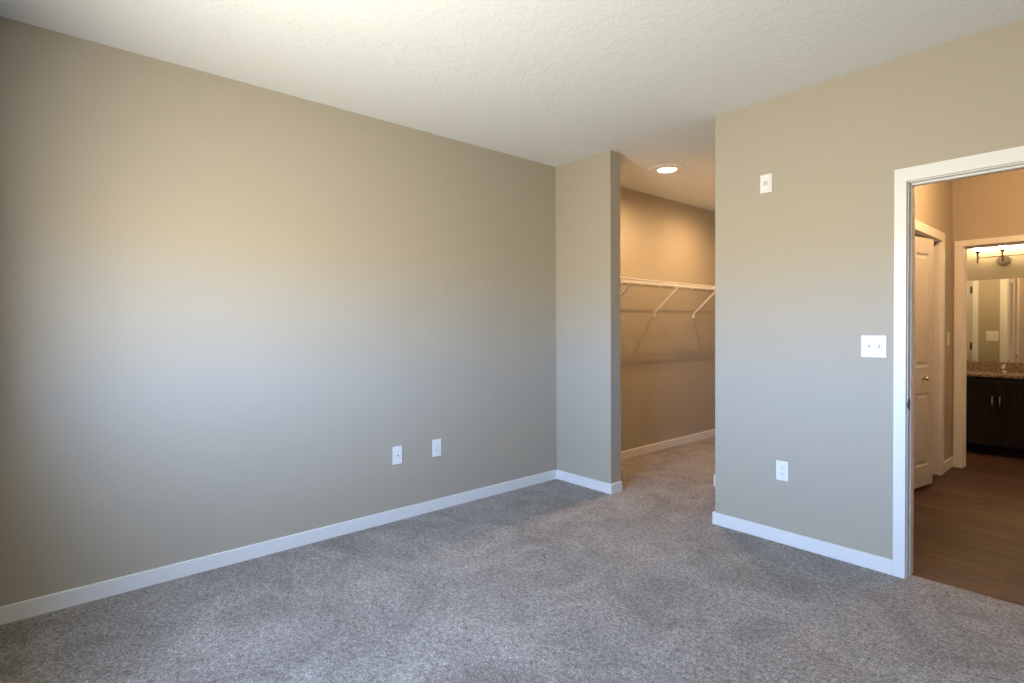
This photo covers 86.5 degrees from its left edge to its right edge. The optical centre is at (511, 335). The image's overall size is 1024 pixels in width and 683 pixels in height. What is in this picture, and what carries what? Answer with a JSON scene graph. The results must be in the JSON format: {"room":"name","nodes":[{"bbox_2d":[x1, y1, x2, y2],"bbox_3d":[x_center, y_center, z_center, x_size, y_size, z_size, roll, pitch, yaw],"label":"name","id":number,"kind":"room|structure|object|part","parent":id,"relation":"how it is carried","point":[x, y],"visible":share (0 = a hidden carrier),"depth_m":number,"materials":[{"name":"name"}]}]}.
{"room":"empty bedroom","nodes":[
{"label":"empty bedroom","id":0,"kind":"room"},
{"bbox_2d":[0,17,714,605],"bbox_3d":[0.272,-0.081,4.838,7.250,2.798,0.204,-1,1,-41],"label":"wall","id":1,"kind":"structure","parent":0,"point":[226,304],"depth_m":3.17,"materials":[{"name":"beige paint"}]},
{"bbox_2d":[0,469,556,624],"bbox_3d":[-0.995,1.255,3.607,3.692,0.090,0.015,-1,1,-41],"label":"baseboard","id":2,"kind":"structure","parent":1,"relation":"attached to","point":[29,608],"depth_m":3.09,"materials":[{"name":"white paint"}]},
{"bbox_2d":[392,446,401,464],"bbox_3d":[-0.794,0.835,3.777,0.073,0.125,0.015,-1,1,-41],"label":"jack plate","id":3,"kind":"object","parent":1,"relation":"attached to","point":[397,450],"visible":1,"depth_m":3.78,"materials":[{"name":"white plastic"}]},
{"bbox_2d":[432,439,440,456],"bbox_3d":[-0.551,0.827,3.992,0.073,0.125,0.009,-1,1,-41],"label":"power outlet","id":4,"kind":"object","parent":1,"relation":"attached to","point":[436,444],"visible":1,"depth_m":3.99,"materials":[{"name":"white plastic"}]},
{"bbox_2d":[620,277,714,317],"bbox_3d":[1.820,-0.371,5.895,3.300,0.366,0.320,-1,1,-41],"label":"wire shelf","id":5,"kind":"object","parent":1,"relation":"attached to","point":[631,281],"visible":0.56,"depth_m":5.67,"materials":[{"name":"white metal"}]},
{"bbox_2d":[621,429,714,459],"bbox_3d":[1.726,1.212,6.023,3.332,0.090,0.015,-1,1,-41],"label":"baseboard","id":6,"kind":"structure","parent":1,"relation":"attached to","point":[634,452],"depth_m":5.98,"materials":[{"name":"white paint"}]},
{"bbox_2d":[0,436,1023,682],"bbox_3d":[2.247,1.333,3.348,8.450,0.110,5.100,-1,1,-41],"label":"floor","id":7,"kind":"structure","parent":0,"point":[556,580],"depth_m":2.61,"materials":[{"name":"grey carpet"}]},
{"bbox_2d":[966,376,1023,458],"bbox_3d":[5.142,0.836,5.721,0.592,0.814,0.920,-1,1,-41],"label":"vanity cabinet","id":8,"kind":"object","parent":7,"relation":"on","point":[994,405],"visible":0.73,"depth_m":5.56,"materials":[{"name":"brown wood"}]},
{"bbox_3d":[4.804,0.803,5.726,0.019,0.665,0.446,-1,1,-41],"label":"door","id":9,"kind":"part","parent":8,"relation":"part of","materials":[{"name":"brown wood"}]},
{"bbox_2d":[967,370,1023,378],"bbox_3d":[5.152,0.413,5.727,0.561,0.030,0.950,-1,1,-41],"label":"countertop","id":10,"kind":"structure","parent":8,"relation":"on","point":[1019,375],"depth_m":5.66,"materials":[{"name":"brown stone"}]},
{"bbox_2d":[1001,361,1006,371],"bbox_3d":[5.239,0.336,5.795,0.152,0.122,0.052,-1,1,-41],"label":"faucet","id":11,"kind":"object","parent":10,"relation":"on","point":[1003,367],"visible":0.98,"depth_m":5.81,"materials":[{"name":"silver metal"}]},
{"bbox_3d":[5.098,0.806,5.386,0.019,0.665,0.448,-1,1,-41],"label":"door","id":12,"kind":"part","parent":8,"relation":"part of","materials":[{"name":"brown wood"}]},
{"bbox_2d":[0,0,1023,211],"bbox_3d":[2.233,-1.530,3.313,8.450,0.120,5.100,-1,1,-41],"label":"ceiling","id":13,"kind":"structure","parent":0,"point":[554,83],"depth_m":2.80,"materials":[{"name":"white paint"}]},
{"bbox_2d":[648,164,685,174],"bbox_3d":[1.385,-1.477,4.862,0.324,0.017,0.324,-1,1,-41],"label":"recessed light","id":14,"kind":"object","parent":13,"relation":"in","point":[661,169],"visible":1,"depth_m":4.83,"materials":[{"name":"white paint"}]},
{"bbox_2d":[555,18,1023,559],"bbox_3d":[1.985,-0.067,3.061,0.127,2.798,4.726,-1,1,-41],"label":"wall","id":15,"kind":"structure","parent":0,"point":[804,267],"depth_m":3.25,"materials":[{"name":"beige paint"}]},
{"bbox_2d":[557,470,621,493],"bbox_3d":[0.642,1.234,4.622,0.142,0.090,0.624,-1,1,-41],"label":"baseboard","id":16,"kind":"structure","parent":15,"relation":"attached to","point":[613,488],"depth_m":4.50,"materials":[{"name":"white paint"}]},
{"bbox_2d":[760,173,771,193],"bbox_3d":[1.587,-0.948,3.399,0.012,0.115,0.073,-1,1,-41],"label":"plate","id":17,"kind":"object","parent":15,"relation":"attached to","point":[765,180],"visible":1,"depth_m":3.39,"materials":[{"name":"white plastic"}]},
{"bbox_2d":[776,460,788,481],"bbox_3d":[1.663,0.834,3.346,0.009,0.120,0.073,-1,1,-41],"label":"power outlet","id":18,"kind":"object","parent":15,"relation":"attached to","point":[782,467],"visible":1,"depth_m":3.34,"materials":[{"name":"white plastic"}]},
{"bbox_2d":[712,511,892,574],"bbox_3d":[2.472,1.252,2.511,0.142,0.090,3.241,-1,1,-41],"label":"baseboard","id":19,"kind":"structure","parent":15,"relation":"attached to","point":[867,560],"depth_m":3.23,"materials":[{"name":"white paint"}]},
{"bbox_2d":[861,335,886,357],"bbox_3d":[1.972,0.062,2.967,0.019,0.120,0.120,-1,1,-41],"label":"light switch","id":20,"kind":"object","parent":15,"relation":"attached to","point":[871,345],"visible":1,"depth_m":2.97,"materials":[{"name":"white plastic"}]},
{"bbox_2d":[893,146,1023,578],"bbox_3d":[2.393,0.212,2.595,0.162,2.169,0.926,-1,1,-41],"label":"door frame","id":21,"kind":"structure","parent":15,"relation":"in","point":[905,179],"depth_m":2.87,"materials":[{"name":"white paint"}]},
{"bbox_3d":[2.092,0.364,2.869,0.037,0.060,0.007,-1,1,-41],"label":"strike plate","id":22,"kind":"part","parent":21,"relation":"part of","materials":[{"name":"grey metal"}]},
{"bbox_2d":[915,180,952,460],"bbox_3d":[3.022,-0.086,4.247,2.994,2.798,0.118,-1,1,-41],"label":"wall","id":23,"kind":"structure","parent":0,"point":[933,202],"depth_m":5.02,"materials":[{"name":"beige paint"}]},
{"bbox_2d":[914,219,944,488],"bbox_3d":[3.464,0.177,4.594,1.118,2.180,0.177,-1,1,-41],"label":"door","id":24,"kind":"structure","parent":23,"relation":"in","point":[929,336],"depth_m":4.50,"materials":[{"name":"white paint"}]},
{"bbox_2d":[944,457,952,472],"bbox_3d":[3.081,1.226,4.218,2.974,0.095,0.022,-1,1,-41],"label":"baseboard","id":25,"kind":"structure","parent":23,"relation":"attached to","point":[948,463],"depth_m":5.07,"materials":[{"name":"white paint"}]},
{"bbox_2d":[947,332,949,344],"bbox_3d":[4.083,0.033,5.078,0.073,0.120,0.019,-1,1,-41],"label":"light switch","id":26,"kind":"object","parent":23,"relation":"attached to","point":[948,333],"visible":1,"depth_m":5.07,"materials":[{"name":"white plastic"}]},
{"bbox_2d":[951,169,1023,456],"bbox_3d":[4.527,-0.101,4.886,0.117,2.798,2.956,-1,1,-41],"label":"wall","id":27,"kind":"structure","parent":0,"point":[990,205],"depth_m":4.99,"materials":[{"name":"beige paint"}]},
{"bbox_2d":[953,235,1023,467],"bbox_3d":[4.552,0.186,4.861,0.153,2.144,0.923,-1,1,-41],"label":"door frame","id":28,"kind":"structure","parent":27,"relation":"in","point":[960,247],"depth_m":5.13,"materials":[{"name":"white paint"}]},
{"bbox_2d":[967,244,1023,362],"bbox_3d":[5.049,-0.110,5.411,1.360,2.798,3.066,-1,1,-41],"label":"wall","id":29,"kind":"structure","parent":0,"point":[986,268],"depth_m":5.97,"materials":[{"name":"beige paint"}]},
{"bbox_2d":[967,361,1023,371],"bbox_3d":[5.357,0.347,5.903,0.019,0.096,0.950,-1,1,-41],"label":"backsplash","id":30,"kind":"structure","parent":29,"relation":"attached to","point":[982,366],"depth_m":5.97,"materials":[{"name":"brown stone"}]},
{"bbox_2d":[967,278,1023,362],"bbox_3d":[5.360,-0.158,5.902,0.006,0.906,0.920,-1,1,-41],"label":"bathroom mirror","id":31,"kind":"object","parent":29,"relation":"attached to","point":[995,307],"visible":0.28,"depth_m":5.96,"materials":[{"name":"clear glass"}]},
{"bbox_2d":[973,246,1023,265],"bbox_3d":[5.287,-0.917,5.859,0.152,0.322,0.526,-1,1,-41],"label":"vanity light","id":32,"kind":"object","parent":29,"relation":"attached to","point":[1004,259],"visible":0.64,"depth_m":5.89,"materials":[{"name":"silver metal"}]},
{"bbox_3d":[5.338,-0.819,5.903,0.022,0.124,0.124,-1,1,-41],"label":"plate","id":33,"kind":"part","parent":32,"relation":"part of","materials":[{"name":"silver metal"}]}
]}

